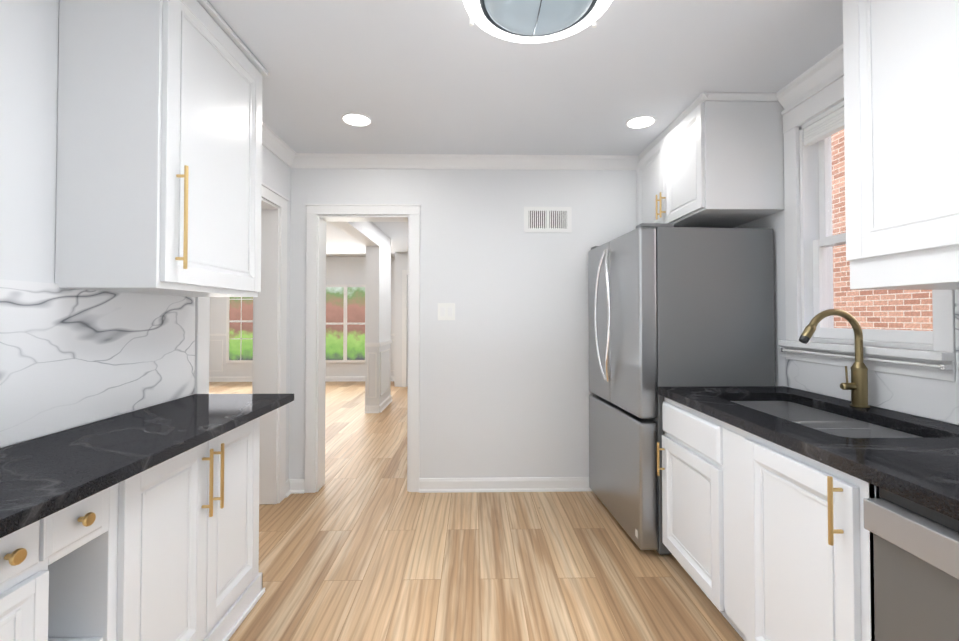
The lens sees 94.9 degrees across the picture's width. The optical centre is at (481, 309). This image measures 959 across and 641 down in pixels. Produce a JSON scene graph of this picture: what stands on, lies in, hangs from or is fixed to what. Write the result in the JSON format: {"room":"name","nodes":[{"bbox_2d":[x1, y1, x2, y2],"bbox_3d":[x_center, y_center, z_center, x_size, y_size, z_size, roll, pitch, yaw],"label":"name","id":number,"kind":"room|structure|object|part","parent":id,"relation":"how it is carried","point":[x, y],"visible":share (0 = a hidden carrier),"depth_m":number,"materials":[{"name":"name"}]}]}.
{"room":"kitchen","nodes":[
{"label":"kitchen","id":0,"kind":"room"},
{"bbox_2d":[0,0,291,481],"bbox_3d":[-1.440,0.066,0.985,0.150,2.460,4.790,0,-1,-1],"label":"wall","id":1,"kind":"structure","parent":0,"point":[29,29],"depth_m":1.34,"materials":[{"name":"white paint"}]},
{"bbox_2d":[0,279,194,446],"bbox_3d":[-1.352,0.144,0.724,0.013,0.474,2.768,0,-1,-1],"label":"backsplash","id":2,"kind":"structure","parent":1,"relation":"attached to","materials":[{"name":"stone"}]},
{"bbox_2d":[55,0,267,296],"bbox_3d":[-1.187,-0.603,1.761,0.380,1.080,0.698,0,-1,-1],"label":"upper cabinet","id":3,"kind":"object","parent":1,"relation":"attached to","point":[159,161],"visible":1,"depth_m":1.43,"materials":[{"name":"white paint"}]},
{"bbox_2d":[262,122,297,167],"bbox_3d":[-1.329,-1.121,1.006,0.070,0.085,4.490,0,-1,-1],"label":"crown molding","id":4,"kind":"structure","parent":1,"relation":"attached to","point":[270,140],"depth_m":2.96,"materials":[{"name":"white paint"}]},
{"bbox_2d":[209,297,252,376],"bbox_3d":[-4.684,0.194,8.755,1.890,2.460,0.150,0,-1,-1],"label":"wall","id":5,"kind":"structure","parent":0,"point":[218,305],"depth_m":8.66,"materials":[{"name":"white paint"}]},
{"bbox_2d":[209,376,393,381],"bbox_3d":[-3.077,1.375,8.675,5.100,0.095,0.030,0,-1,-1],"label":"baseboard","id":6,"kind":"structure","parent":5,"relation":"attached to","point":[331,378],"depth_m":8.66,"materials":[{"name":"white paint"}]},
{"bbox_2d":[194,182,420,503],"bbox_3d":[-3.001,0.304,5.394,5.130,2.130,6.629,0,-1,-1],"label":"door frame","id":7,"kind":"structure","parent":0,"point":[269,333],"depth_m":3.20,"materials":[{"name":"white paint"}]},
{"bbox_2d":[325,222,392,405],"bbox_3d":[-1.439,0.133,5.040,0.180,2.460,3.320,0,-1,-1],"label":"wall","id":8,"kind":"structure","parent":0,"point":[377,270],"depth_m":6.09,"materials":[{"name":"white paint"}]},
{"bbox_2d":[377,395,391,412],"bbox_3d":[-1.357,1.335,6.252,0.030,0.095,0.860,0,-1,-1],"label":"baseboard","id":9,"kind":"structure","parent":8,"relation":"attached to","point":[388,400],"depth_m":6.15,"materials":[{"name":"white paint"}]},
{"bbox_2d":[393,252,407,386],"bbox_3d":[-1.036,0.183,8.123,1.100,2.460,0.150,0,-1,-1],"label":"wall","id":10,"kind":"structure","parent":0,"point":[400,261],"depth_m":8.05,"materials":[{"name":"white paint"}]},
{"bbox_2d":[226,270,407,386],"bbox_3d":[-2.771,0.352,8.353,4.460,2.130,0.720,0,-1,-1],"label":"window","id":11,"kind":"structure","parent":10,"relation":"in","point":[345,320],"depth_m":8.69,"materials":[{"name":"glass"}]},
{"bbox_2d":[288,168,636,478],"bbox_3d":[0.092,0.105,3.323,3.000,2.460,0.170,0,-1,-1],"label":"wall","id":12,"kind":"structure","parent":0,"point":[504,374],"depth_m":3.26,"materials":[{"name":"white paint"}]},
{"bbox_2d":[438,303,454,319],"bbox_3d":[-0.258,0.018,3.248,0.128,0.126,0.009,0,-1,-1],"label":"switch plate","id":13,"kind":"object","parent":12,"relation":"attached to","point":[446,311],"visible":1,"depth_m":3.25,"materials":[{"name":"white plastic"}]},
{"bbox_2d":[298,153,638,169],"bbox_3d":[-0.070,-1.084,3.240,2.490,0.085,0.070,0,-1,-1],"label":"crown molding","id":14,"kind":"structure","parent":12,"relation":"attached to","point":[305,160],"depth_m":3.24,"materials":[{"name":"white paint"}]},
{"bbox_2d":[419,477,591,492],"bbox_3d":[0.190,1.286,3.226,1.288,0.095,0.030,0,-1,-1],"label":"baseboard","id":15,"kind":"structure","parent":12,"relation":"attached to","point":[507,484],"depth_m":3.22,"materials":[{"name":"white paint"}]},
{"bbox_2d":[524,207,571,232],"bbox_3d":[0.494,-0.666,3.272,0.354,0.190,0.010,0,-1,-1],"label":"air vent","id":16,"kind":"object","parent":12,"relation":"in","point":[550,219],"visible":1,"depth_m":3.27,"materials":[{"name":"white metal"}]},
{"bbox_2d":[209,381,743,640],"bbox_3d":[-1.968,1.391,3.709,7.535,0.100,10.400,0,-1,-1],"label":"floor","id":17,"kind":"structure","parent":0,"point":[362,544],"depth_m":2.27,"materials":[{"name":"brown wood"}]},
{"bbox_2d":[0,507,71,640],"bbox_3d":[-1.173,0.857,0.883,0.375,0.874,0.268,0,-1,-1],"label":"base cabinet","id":18,"kind":"object","parent":17,"relation":"on","point":[34,560],"depth_m":0.98,"materials":[{"name":"white paint"}]},
{"bbox_2d":[68,415,264,640],"bbox_3d":[-1.186,0.869,1.609,0.375,0.874,0.845,0,-1,-1],"label":"base cabinet","id":19,"kind":"object","parent":17,"relation":"on","point":[140,525],"depth_m":1.44,"materials":[{"name":"white paint"}]},
{"bbox_2d":[0,394,293,538],"bbox_3d":[-1.109,0.398,0.725,0.472,0.034,2.770,0,-1,-1],"label":"countertop","id":20,"kind":"structure","parent":19,"relation":"on","point":[41,477],"depth_m":1.23,"materials":[{"name":"black stone"}]},
{"bbox_2d":[588,223,774,554],"bbox_3d":[1.159,0.435,2.797,0.819,1.782,0.875,0,-1,-4],"label":"fridge","id":21,"kind":"object","parent":17,"relation":"on","point":[670,305],"visible":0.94,"depth_m":2.38,"materials":[{"name":"grey metal"}]},
{"bbox_3d":[0.790,0.426,2.638,0.059,1.615,0.538,0,-1,-4],"label":"handle","id":22,"kind":"part","parent":21,"relation":"part of","materials":[{"name":"silver metal"}]},
{"bbox_3d":[0.860,0.426,2.776,0.100,1.720,0.875,0,-1,-4],"label":"door","id":23,"kind":"part","parent":21,"relation":"part of","materials":[{"name":"silver metal"}]},
{"bbox_2d":[849,470,958,640],"bbox_3d":[1.309,0.859,0.768,0.687,0.868,0.688,0,-1,-1],"label":"base cabinet","id":24,"kind":"object","parent":17,"relation":"on","point":[904,548],"depth_m":1.01,"materials":[{"name":"white paint"}]},
{"bbox_2d":[658,386,958,513],"bbox_3d":[1.298,0.404,0.856,0.679,0.040,2.944,0,-1,-1],"label":"countertop","id":25,"kind":"structure","parent":24,"relation":"on","point":[927,469],"depth_m":1.32,"materials":[{"name":"black stone"}]},
{"bbox_2d":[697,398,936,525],"bbox_3d":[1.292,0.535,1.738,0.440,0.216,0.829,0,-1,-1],"label":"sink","id":26,"kind":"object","parent":25,"relation":"in","point":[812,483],"depth_m":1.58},
{"bbox_2d":[799,309,869,407],"bbox_3d":[1.439,0.199,1.806,0.298,0.400,0.073,0,-1,-1],"label":"faucet","id":27,"kind":"object","parent":25,"relation":"on","point":[857,386],"visible":1,"depth_m":1.79,"materials":[{"name":"gold metal"}]},
{"bbox_2d":[863,487,958,640],"bbox_3d":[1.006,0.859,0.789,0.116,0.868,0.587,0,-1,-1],"label":"dishwasher","id":28,"kind":"object","parent":24,"relation":"in","point":[915,541],"depth_m":0.98,"materials":[{"name":"silver metal"}]},
{"bbox_2d":[207,0,842,256],"bbox_3d":[-1.968,-1.169,3.751,7.535,0.100,10.400,0,-1,-1],"label":"ceiling","id":29,"kind":"structure","parent":0,"point":[425,76],"depth_m":2.11,"materials":[{"name":"white paint"}]},
{"bbox_2d":[341,112,371,126],"bbox_3d":[-0.744,-1.134,2.632,0.176,0.012,0.176,0,-1,-4],"label":"recessed light","id":30,"kind":"object","parent":29,"relation":"in","point":[362,120],"depth_m":2.62,"materials":[{"name":"white paint"}]},
{"bbox_2d":[463,0,612,42],"bbox_3d":[0.197,-1.083,1.499,0.539,0.144,0.550,0,-1,-1],"label":"flush ceiling light","id":31,"kind":"object","parent":29,"relation":"attached to","point":[530,21],"visible":1,"depth_m":1.56,"materials":[{"name":"white paint"}]},
{"bbox_2d":[626,115,655,128],"bbox_3d":[0.966,-1.133,2.665,0.176,0.012,0.176,1,-1,-43],"label":"recessed light","id":32,"kind":"object","parent":29,"relation":"in","point":[642,121],"depth_m":2.65,"materials":[{"name":"white paint"}]},
{"bbox_2d":[733,101,957,424],"bbox_3d":[1.725,0.067,1.043,0.150,2.460,4.790,0,-1,-1],"label":"wall","id":33,"kind":"structure","parent":0,"point":[776,221],"depth_m":2.40,"materials":[{"name":"white paint"}]},
{"bbox_2d":[636,92,783,227],"bbox_3d":[1.371,-0.829,2.803,0.490,0.609,0.982,0,-1,-1],"label":"upper cabinet","id":34,"kind":"object","parent":33,"relation":"attached to","point":[714,160],"visible":0.88,"depth_m":2.35,"materials":[{"name":"white paint"}]},
{"bbox_2d":[776,44,843,108],"bbox_3d":[1.623,-1.128,0.581,0.070,0.085,3.530,0,-1,-1],"label":"crown molding","id":35,"kind":"structure","parent":33,"relation":"attached to","point":[823,70],"depth_m":2.11,"materials":[{"name":"white paint"}]},
{"bbox_2d":[778,70,955,381],"bbox_3d":[1.679,-0.401,1.928,0.210,1.315,0.811,0,-1,-1],"label":"kitchen window","id":36,"kind":"structure","parent":33,"relation":"in","point":[809,274],"depth_m":2.18,"materials":[{"name":"white paint"}]},
{"bbox_2d":[785,290,958,424],"bbox_3d":[1.645,0.153,0.868,0.013,0.461,2.945,0,-1,-1],"label":"backsplash","id":37,"kind":"structure","parent":33,"relation":"attached to","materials":[{"name":"stone"}]},
{"bbox_2d":[843,0,958,289],"bbox_3d":[1.447,-0.615,1.193,0.398,1.087,0.651,0,-1,-1],"label":"upper cabinet","id":38,"kind":"object","parent":33,"relation":"attached to","point":[901,94],"visible":1,"depth_m":1.29,"materials":[{"name":"white paint"}]},
{"label":"outside","id":39,"kind":"structure","parent":0,"visible":0},
{"bbox_2d":[831,129,932,330],"bbox_3d":[5.482,-2.128,5.605,0.100,11.000,17.000,0,-1,-1],"label":"brick","id":40,"kind":"object","parent":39,"point":[838,144],"depth_m":6.29,"materials":[{"name":"red brick"}]}
]}

